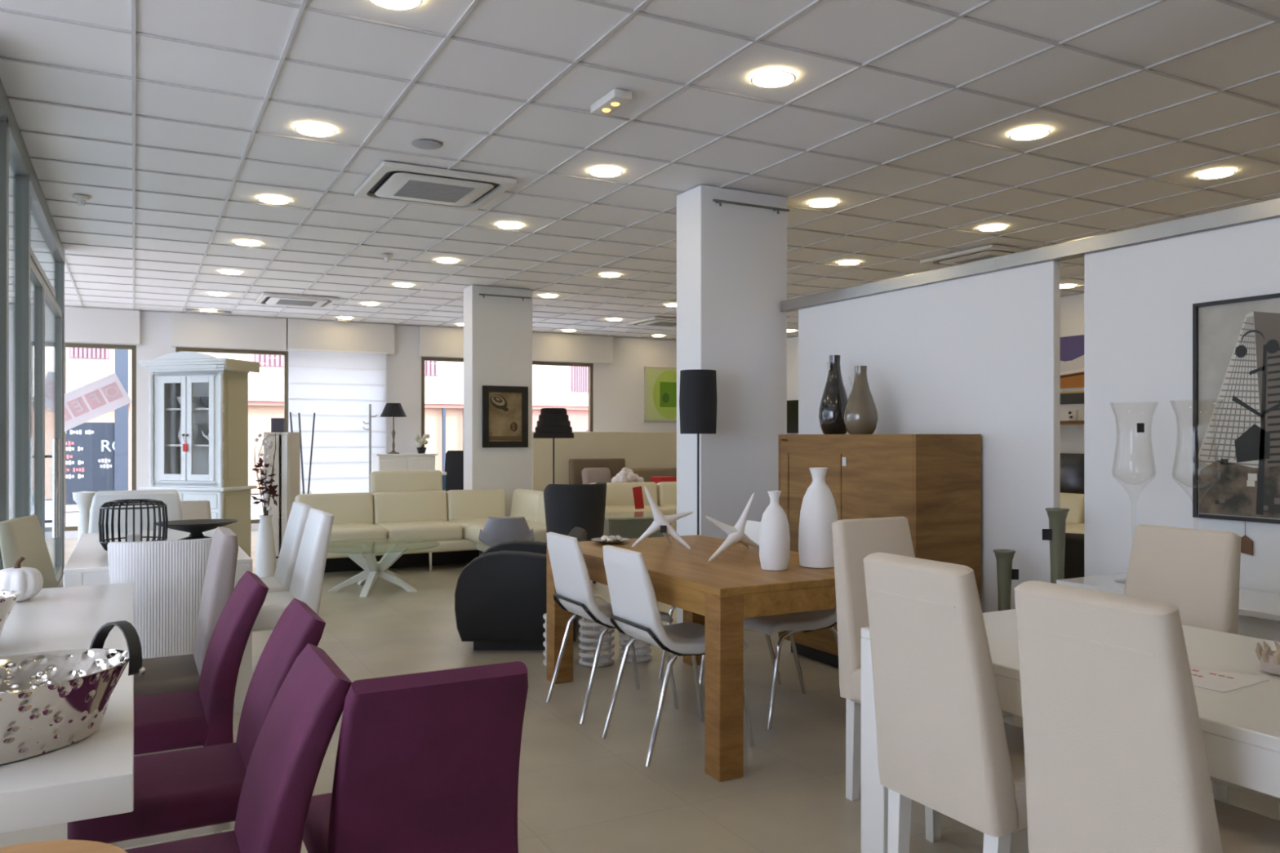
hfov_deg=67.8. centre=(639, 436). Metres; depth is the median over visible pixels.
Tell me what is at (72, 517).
street
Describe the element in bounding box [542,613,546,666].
lantern
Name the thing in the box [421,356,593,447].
window
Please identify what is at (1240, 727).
dining table
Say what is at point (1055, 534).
candlestick
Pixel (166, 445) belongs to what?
shelf
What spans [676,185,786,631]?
pillar
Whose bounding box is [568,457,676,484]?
sofa
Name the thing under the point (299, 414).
coat stand
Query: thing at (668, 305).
recessed light
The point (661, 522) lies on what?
sculpture
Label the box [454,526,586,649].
armchair
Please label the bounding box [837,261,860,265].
recessed light
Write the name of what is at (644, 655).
lantern
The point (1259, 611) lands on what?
console table
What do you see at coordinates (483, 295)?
rail
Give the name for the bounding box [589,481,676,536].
sofa
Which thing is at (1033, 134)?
recessed light
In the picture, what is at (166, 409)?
shelf
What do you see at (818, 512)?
ceramic vase
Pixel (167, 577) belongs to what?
woven chair
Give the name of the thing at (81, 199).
smoke detector
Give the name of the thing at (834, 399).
vase
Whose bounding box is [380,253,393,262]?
smoke detector
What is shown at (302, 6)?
grid
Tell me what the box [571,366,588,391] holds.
shutter
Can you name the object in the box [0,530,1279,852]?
floor
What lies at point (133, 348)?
window
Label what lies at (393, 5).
recessed light
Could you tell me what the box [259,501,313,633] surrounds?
upholstered dining chair
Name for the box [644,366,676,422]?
abstract painting
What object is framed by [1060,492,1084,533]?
sofa
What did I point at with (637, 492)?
tag
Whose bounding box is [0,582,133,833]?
dining table
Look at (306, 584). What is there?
upholstered dining chair
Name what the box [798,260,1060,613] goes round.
partition panel
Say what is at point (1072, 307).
wall
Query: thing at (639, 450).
wall
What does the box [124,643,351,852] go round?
dining chair
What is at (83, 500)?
vase
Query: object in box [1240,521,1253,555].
tag
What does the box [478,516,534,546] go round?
plastic chair
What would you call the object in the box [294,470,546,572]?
sectional sofa
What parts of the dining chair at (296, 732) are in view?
seat, backrest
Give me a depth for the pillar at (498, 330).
10.87 m
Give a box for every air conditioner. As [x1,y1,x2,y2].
[254,293,339,308]
[354,161,516,211]
[626,316,676,328]
[920,244,1030,266]
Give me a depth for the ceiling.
5.25 m
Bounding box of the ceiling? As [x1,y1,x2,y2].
[0,0,1279,340]
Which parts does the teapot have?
spout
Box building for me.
[66,347,588,493]
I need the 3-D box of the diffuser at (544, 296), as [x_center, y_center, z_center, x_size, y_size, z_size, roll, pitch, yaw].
[-1.108,-1.696,11.563,0.196,0.003,0.196,0,0,-28]
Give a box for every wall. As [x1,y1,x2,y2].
[8,303,676,539]
[532,431,676,491]
[786,293,1084,453]
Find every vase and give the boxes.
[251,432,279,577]
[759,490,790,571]
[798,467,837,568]
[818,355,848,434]
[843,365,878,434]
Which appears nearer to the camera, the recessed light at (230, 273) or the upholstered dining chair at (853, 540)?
the upholstered dining chair at (853, 540)
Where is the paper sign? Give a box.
[1189,663,1269,692]
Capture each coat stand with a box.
[289,412,315,493]
[362,404,377,492]
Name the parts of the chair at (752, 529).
leg, leg, leg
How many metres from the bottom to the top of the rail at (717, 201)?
0.046 m
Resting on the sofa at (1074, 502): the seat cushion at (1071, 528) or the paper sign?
the seat cushion at (1071, 528)
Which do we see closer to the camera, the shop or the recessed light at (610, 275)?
the recessed light at (610, 275)
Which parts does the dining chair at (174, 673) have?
seat, backrest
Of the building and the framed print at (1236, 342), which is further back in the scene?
the building
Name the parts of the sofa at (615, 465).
backrest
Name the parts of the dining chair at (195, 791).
seat, frame rail, backrest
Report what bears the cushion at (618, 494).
on the sofa at (620, 495)
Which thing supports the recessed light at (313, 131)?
in the ceiling
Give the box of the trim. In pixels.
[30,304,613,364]
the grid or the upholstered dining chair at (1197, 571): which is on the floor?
the upholstered dining chair at (1197, 571)
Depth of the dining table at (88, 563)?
4.64 m
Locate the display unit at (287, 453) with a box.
[263,432,300,566]
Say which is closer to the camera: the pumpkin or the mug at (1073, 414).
the pumpkin
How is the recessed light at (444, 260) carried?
in the ceiling
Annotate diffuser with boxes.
[208,293,226,296]
[220,271,240,274]
[362,303,377,305]
[394,284,412,287]
[541,295,556,297]
[839,262,858,265]
[979,226,1004,231]
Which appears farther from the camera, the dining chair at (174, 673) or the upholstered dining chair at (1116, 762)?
the dining chair at (174, 673)
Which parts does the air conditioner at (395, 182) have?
panel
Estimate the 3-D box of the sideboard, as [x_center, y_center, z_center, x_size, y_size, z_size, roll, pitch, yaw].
[-3.523,0.805,14.209,0.900,1.090,0.460,0,0,-28]
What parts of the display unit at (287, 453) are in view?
door, door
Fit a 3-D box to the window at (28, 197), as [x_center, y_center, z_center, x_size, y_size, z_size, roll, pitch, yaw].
[-4.074,-0.175,6.385,0.080,3.050,5.300,0,0,-28]
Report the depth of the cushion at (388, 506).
9.99 m
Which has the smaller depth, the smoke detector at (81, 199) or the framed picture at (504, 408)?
the smoke detector at (81, 199)
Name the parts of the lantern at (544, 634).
frame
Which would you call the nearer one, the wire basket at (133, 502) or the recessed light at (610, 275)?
the wire basket at (133, 502)
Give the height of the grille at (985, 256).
0.009 m
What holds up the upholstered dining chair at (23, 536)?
on the floor
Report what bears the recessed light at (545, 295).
in the ceiling
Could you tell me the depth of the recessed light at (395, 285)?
10.75 m
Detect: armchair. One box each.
[88,488,182,533]
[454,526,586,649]
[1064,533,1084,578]
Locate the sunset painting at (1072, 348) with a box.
[1060,334,1084,388]
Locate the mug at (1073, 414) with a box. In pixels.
[1066,409,1078,421]
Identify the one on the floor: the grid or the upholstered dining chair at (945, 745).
the upholstered dining chair at (945, 745)
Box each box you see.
[271,417,284,432]
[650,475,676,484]
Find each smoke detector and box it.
[71,195,90,206]
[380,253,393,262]
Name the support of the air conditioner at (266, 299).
attached to the ceiling
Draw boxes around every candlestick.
[993,549,1018,610]
[1042,507,1069,583]
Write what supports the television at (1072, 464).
on the stand
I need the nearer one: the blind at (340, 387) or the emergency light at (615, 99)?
the emergency light at (615, 99)
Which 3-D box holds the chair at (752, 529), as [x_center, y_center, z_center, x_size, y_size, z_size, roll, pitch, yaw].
[0.445,0.917,5.242,0.558,0.871,0.430,0,0,-28]
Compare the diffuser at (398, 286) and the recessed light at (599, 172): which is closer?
the recessed light at (599, 172)
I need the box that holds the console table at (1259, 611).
[1056,572,1279,642]
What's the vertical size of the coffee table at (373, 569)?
0.394 m
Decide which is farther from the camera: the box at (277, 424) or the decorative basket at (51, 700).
the box at (277, 424)
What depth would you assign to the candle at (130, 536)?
4.92 m
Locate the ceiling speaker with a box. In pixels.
[411,140,442,149]
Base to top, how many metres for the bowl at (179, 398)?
0.110 m
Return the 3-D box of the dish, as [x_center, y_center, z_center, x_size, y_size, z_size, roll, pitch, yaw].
[-0.164,0.574,5.281,0.216,0.040,0.216,0,0,-28]
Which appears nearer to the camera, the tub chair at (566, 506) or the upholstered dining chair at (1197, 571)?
the upholstered dining chair at (1197, 571)
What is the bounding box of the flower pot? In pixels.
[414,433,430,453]
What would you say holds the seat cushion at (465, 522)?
on the sectional sofa at (439, 526)
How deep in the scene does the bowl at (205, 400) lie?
9.19 m
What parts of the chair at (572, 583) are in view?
leg, frame, leg, leg, leg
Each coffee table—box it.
[328,542,417,596]
[603,511,671,538]
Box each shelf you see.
[164,408,208,410]
[164,444,208,446]
[1060,420,1084,424]
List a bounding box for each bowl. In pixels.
[155,519,238,540]
[176,396,195,405]
[200,396,208,408]
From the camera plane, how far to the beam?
4.70 m
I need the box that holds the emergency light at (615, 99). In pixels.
[591,88,631,115]
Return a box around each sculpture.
[631,486,693,549]
[706,493,759,561]
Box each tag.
[632,485,644,509]
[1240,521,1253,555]
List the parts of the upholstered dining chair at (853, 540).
leg, backrest, seat, leg, leg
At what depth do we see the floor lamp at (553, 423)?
11.29 m
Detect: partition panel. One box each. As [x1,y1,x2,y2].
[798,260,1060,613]
[1084,217,1279,593]
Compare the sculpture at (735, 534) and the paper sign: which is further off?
the sculpture at (735, 534)
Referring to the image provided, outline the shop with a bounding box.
[66,349,131,511]
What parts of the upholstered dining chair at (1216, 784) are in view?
leg, seat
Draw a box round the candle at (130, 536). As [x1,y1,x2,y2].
[127,533,140,542]
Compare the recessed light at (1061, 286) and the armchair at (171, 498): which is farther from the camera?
the recessed light at (1061, 286)
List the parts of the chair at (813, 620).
leg, leg, frame, leg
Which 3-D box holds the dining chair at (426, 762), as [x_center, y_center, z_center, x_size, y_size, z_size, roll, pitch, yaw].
[-0.527,0.913,2.162,0.405,0.874,0.587,0,0,-28]
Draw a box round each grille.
[275,299,316,306]
[393,179,475,203]
[647,321,676,326]
[953,254,999,263]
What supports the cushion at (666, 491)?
on the sofa at (620, 495)
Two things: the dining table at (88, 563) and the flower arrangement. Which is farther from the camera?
the flower arrangement
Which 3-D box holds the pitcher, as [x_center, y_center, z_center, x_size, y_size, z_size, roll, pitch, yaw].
[-4.410,-0.040,9.271,0.170,0.240,0.149,0,0,9]
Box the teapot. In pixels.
[201,431,208,440]
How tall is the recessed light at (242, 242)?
0.006 m
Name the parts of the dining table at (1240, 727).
leg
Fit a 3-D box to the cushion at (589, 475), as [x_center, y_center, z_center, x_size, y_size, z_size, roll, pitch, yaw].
[-0.658,0.650,14.487,0.460,0.337,0.206,0,0,-28]
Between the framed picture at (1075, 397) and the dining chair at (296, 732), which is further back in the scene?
the framed picture at (1075, 397)
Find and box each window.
[0,78,64,587]
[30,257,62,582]
[64,342,136,531]
[175,346,288,523]
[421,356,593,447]
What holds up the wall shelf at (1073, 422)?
attached to the wall at (1072, 307)
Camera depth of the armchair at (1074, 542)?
6.05 m
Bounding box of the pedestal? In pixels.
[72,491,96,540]
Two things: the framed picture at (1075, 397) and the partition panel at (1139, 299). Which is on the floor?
the partition panel at (1139, 299)
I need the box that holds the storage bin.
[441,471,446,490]
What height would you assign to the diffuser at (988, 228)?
0.003 m
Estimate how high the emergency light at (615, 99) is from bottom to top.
0.050 m
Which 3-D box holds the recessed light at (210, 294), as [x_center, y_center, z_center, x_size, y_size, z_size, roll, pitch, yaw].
[-5.064,-1.696,11.419,0.216,0.006,0.216,0,0,-28]
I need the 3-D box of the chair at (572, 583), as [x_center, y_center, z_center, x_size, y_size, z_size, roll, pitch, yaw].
[-0.150,0.917,4.768,0.558,0.871,0.430,0,0,-28]
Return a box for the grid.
[0,0,1279,339]
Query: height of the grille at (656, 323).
0.009 m
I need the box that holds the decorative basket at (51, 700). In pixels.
[0,620,146,764]
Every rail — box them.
[479,293,531,300]
[712,199,789,213]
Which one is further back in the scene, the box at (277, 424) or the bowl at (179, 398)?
the box at (277, 424)
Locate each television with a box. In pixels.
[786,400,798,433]
[1060,453,1084,493]
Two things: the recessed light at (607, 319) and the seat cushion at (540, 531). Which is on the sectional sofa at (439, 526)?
the seat cushion at (540, 531)
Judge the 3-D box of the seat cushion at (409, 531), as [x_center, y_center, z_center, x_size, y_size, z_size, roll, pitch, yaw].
[-2.266,0.975,9.736,0.748,0.170,0.680,0,0,-28]
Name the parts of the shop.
white post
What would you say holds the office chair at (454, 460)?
on the floor
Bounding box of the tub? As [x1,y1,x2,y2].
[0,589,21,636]
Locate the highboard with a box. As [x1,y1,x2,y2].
[778,434,981,667]
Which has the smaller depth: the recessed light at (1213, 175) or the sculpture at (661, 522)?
the sculpture at (661, 522)
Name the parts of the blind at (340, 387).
head rail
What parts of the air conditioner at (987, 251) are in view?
panel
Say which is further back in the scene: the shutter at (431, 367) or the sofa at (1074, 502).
the shutter at (431, 367)
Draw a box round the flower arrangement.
[611,466,644,482]
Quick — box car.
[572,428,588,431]
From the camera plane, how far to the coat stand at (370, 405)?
11.30 m
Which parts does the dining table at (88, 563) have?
leg, leg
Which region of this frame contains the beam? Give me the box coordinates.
[780,197,1279,312]
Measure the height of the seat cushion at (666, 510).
0.160 m
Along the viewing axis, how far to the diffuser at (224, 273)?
9.89 m
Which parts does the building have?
pink panel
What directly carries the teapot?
on the china hutch
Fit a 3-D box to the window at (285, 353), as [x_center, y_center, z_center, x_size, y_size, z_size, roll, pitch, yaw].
[-5.165,0.010,13.846,2.860,2.480,0.080,0,0,-28]
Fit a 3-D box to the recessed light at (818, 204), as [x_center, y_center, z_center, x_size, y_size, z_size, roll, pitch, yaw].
[1.338,-1.696,6.963,0.216,0.006,0.216,0,0,-28]
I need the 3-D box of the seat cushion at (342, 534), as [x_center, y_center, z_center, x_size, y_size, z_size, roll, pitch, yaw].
[-2.941,0.975,9.377,0.758,0.170,0.680,0,0,-28]
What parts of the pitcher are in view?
handle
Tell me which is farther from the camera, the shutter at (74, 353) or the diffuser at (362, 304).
the shutter at (74, 353)
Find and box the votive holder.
[1254,640,1279,675]
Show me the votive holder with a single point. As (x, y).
(1269, 660)
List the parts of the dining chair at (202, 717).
frame rail, seat, backrest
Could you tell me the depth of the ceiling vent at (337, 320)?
13.89 m
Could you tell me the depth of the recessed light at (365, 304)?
12.26 m
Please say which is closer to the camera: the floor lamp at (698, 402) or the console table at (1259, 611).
the console table at (1259, 611)
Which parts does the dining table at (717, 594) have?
leg, leg, leg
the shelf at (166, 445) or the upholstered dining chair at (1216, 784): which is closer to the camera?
the upholstered dining chair at (1216, 784)
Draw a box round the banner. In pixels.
[8,373,132,446]
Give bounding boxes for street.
[66,493,263,526]
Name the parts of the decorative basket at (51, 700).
handle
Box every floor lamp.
[533,408,573,484]
[679,369,717,534]
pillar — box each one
[463,284,532,516]
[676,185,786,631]
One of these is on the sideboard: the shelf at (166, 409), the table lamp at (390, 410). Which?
the table lamp at (390, 410)
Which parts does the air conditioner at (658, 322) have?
panel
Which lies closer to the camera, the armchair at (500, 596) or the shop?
the armchair at (500, 596)
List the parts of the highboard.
door, door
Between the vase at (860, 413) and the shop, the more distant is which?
the shop
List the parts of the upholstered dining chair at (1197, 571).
backrest, leg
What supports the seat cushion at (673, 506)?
on the sofa at (620, 495)
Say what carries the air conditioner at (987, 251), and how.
attached to the ceiling
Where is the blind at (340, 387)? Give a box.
[287,348,386,493]
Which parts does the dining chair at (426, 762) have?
seat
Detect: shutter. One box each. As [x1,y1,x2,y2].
[69,347,109,359]
[254,354,284,366]
[424,360,438,375]
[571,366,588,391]
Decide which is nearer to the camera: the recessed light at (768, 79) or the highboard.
the recessed light at (768, 79)
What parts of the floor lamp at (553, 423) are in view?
lamp shade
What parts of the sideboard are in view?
door, door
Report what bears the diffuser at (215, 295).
attached to the recessed light at (210, 294)
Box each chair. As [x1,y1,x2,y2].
[0,514,58,588]
[66,598,325,848]
[106,537,212,658]
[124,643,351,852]
[133,526,238,696]
[133,570,268,833]
[181,500,211,519]
[252,507,333,631]
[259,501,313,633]
[302,661,528,852]
[444,450,463,491]
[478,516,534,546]
[543,482,606,583]
[546,532,679,724]
[601,545,755,766]
[657,520,782,696]
[743,608,838,729]
[831,516,1013,842]
[863,552,1027,852]
[1013,580,1279,852]
[1123,524,1241,803]
[1209,776,1279,817]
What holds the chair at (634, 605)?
on the floor
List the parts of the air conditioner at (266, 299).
panel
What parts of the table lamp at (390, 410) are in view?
lamp shade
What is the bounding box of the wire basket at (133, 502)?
[98,498,168,551]
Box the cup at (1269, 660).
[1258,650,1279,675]
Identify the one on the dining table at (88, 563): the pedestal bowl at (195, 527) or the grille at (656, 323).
the pedestal bowl at (195, 527)
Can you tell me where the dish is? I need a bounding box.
[591,535,630,544]
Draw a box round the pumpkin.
[0,555,43,601]
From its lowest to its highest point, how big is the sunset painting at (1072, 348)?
0.620 m
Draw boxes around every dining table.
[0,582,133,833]
[63,528,252,714]
[546,534,836,781]
[861,608,1279,852]
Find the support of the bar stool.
on the floor
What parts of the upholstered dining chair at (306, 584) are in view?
seat, backrest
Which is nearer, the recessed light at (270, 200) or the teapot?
the recessed light at (270, 200)
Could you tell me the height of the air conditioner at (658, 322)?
0.043 m
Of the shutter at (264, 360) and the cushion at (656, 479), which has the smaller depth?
the cushion at (656, 479)
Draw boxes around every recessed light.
[200,309,217,311]
[208,293,227,296]
[219,271,241,275]
[235,240,261,246]
[257,196,289,204]
[294,124,335,137]
[337,317,352,319]
[360,302,378,306]
[368,0,422,10]
[393,284,413,287]
[435,258,458,263]
[496,223,523,229]
[540,294,557,297]
[589,168,622,177]
[600,273,620,277]
[607,319,621,320]
[665,304,676,306]
[750,71,795,88]
[808,200,837,208]
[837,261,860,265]
[978,225,1006,231]
[1008,128,1050,141]
[1060,285,1075,288]
[1196,169,1235,179]
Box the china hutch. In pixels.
[138,351,259,563]
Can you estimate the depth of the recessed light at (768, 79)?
4.53 m
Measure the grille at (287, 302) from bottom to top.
0.009 m
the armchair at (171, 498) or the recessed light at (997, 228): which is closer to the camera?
the armchair at (171, 498)
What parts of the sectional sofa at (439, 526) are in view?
leg, leg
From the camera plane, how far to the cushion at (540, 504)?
9.78 m
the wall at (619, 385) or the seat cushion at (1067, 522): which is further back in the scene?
the wall at (619, 385)
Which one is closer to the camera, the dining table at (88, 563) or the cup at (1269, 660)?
the cup at (1269, 660)
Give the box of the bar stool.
[0,840,128,852]
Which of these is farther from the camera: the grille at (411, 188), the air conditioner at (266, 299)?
the air conditioner at (266, 299)
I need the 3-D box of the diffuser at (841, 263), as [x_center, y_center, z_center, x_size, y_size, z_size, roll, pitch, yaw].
[2.052,-1.696,9.347,0.196,0.003,0.196,0,0,-28]
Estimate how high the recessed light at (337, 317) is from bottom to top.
0.006 m
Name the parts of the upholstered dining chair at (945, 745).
leg, leg, seat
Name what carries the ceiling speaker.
attached to the ceiling
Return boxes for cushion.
[294,492,373,524]
[328,522,386,546]
[372,490,447,524]
[376,520,462,543]
[445,488,505,520]
[448,516,530,539]
[468,521,546,546]
[510,488,543,522]
[537,493,546,524]
[568,457,625,484]
[582,467,611,484]
[589,481,657,506]
[604,505,675,519]
[656,481,676,506]
[662,504,676,514]
[1065,523,1084,533]
[1066,521,1077,524]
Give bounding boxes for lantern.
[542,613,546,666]
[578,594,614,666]
[619,632,651,662]
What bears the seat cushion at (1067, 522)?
on the sofa at (1074, 502)
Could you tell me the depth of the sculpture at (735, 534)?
4.69 m
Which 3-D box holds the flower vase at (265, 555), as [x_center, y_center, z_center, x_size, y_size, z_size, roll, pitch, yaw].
[-3.457,0.660,8.769,0.223,1.380,0.206,0,0,-38]
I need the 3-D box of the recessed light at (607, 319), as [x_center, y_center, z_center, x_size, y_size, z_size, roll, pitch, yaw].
[-0.375,-1.696,13.912,0.216,0.006,0.216,0,0,-28]
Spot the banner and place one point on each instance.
(95, 399)
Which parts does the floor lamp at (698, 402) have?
lamp shade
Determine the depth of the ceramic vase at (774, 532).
4.20 m
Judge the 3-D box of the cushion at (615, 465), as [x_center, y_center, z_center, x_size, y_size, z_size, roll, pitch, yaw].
[-0.667,0.550,14.844,0.920,0.400,0.160,0,0,-28]
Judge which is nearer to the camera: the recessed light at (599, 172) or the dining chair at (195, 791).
the dining chair at (195, 791)
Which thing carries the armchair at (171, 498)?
on the floor
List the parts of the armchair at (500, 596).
armrest, armrest, backrest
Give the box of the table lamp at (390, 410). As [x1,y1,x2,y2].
[380,403,406,453]
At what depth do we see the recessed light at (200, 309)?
12.85 m
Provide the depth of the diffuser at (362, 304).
12.29 m
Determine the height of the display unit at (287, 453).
1.390 m
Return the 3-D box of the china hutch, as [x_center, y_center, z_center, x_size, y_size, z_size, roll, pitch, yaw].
[-4.286,0.273,9.267,0.974,2.155,0.515,0,0,14]
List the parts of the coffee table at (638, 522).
panel, glass, panel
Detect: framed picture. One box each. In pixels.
[482,385,528,447]
[1060,391,1084,404]
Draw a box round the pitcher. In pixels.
[177,419,199,444]
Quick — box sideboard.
[371,453,437,471]
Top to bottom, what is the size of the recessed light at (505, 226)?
0.006 m
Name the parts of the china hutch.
door, drawer, cornice, drawer, door, cupboard door, panel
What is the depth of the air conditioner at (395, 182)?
6.36 m
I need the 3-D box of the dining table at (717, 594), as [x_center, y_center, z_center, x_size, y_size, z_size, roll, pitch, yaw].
[0.333,0.973,4.730,0.990,0.755,1.770,0,0,-28]
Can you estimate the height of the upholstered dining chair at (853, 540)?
1.034 m
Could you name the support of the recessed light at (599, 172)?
in the ceiling
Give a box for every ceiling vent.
[186,309,231,314]
[335,319,350,322]
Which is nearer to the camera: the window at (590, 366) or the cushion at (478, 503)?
the cushion at (478, 503)
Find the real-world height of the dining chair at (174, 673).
0.984 m
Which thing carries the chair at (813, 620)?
on the floor
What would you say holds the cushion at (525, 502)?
on the sectional sofa at (439, 526)
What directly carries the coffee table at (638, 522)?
on the floor
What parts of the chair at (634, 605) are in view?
leg, frame, leg, leg, leg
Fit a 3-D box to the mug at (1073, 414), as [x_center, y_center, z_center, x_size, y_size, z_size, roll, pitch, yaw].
[5.123,-0.245,11.300,0.107,0.130,0.148,0,0,-28]
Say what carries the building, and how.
on the street
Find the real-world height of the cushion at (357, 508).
0.407 m
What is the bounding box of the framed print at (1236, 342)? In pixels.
[1192,293,1279,524]
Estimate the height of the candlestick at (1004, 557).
0.785 m
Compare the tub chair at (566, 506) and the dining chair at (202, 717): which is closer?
the dining chair at (202, 717)
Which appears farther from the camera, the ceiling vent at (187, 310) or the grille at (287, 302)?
the ceiling vent at (187, 310)
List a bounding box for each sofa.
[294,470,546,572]
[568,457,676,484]
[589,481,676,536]
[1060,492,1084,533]
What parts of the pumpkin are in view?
stem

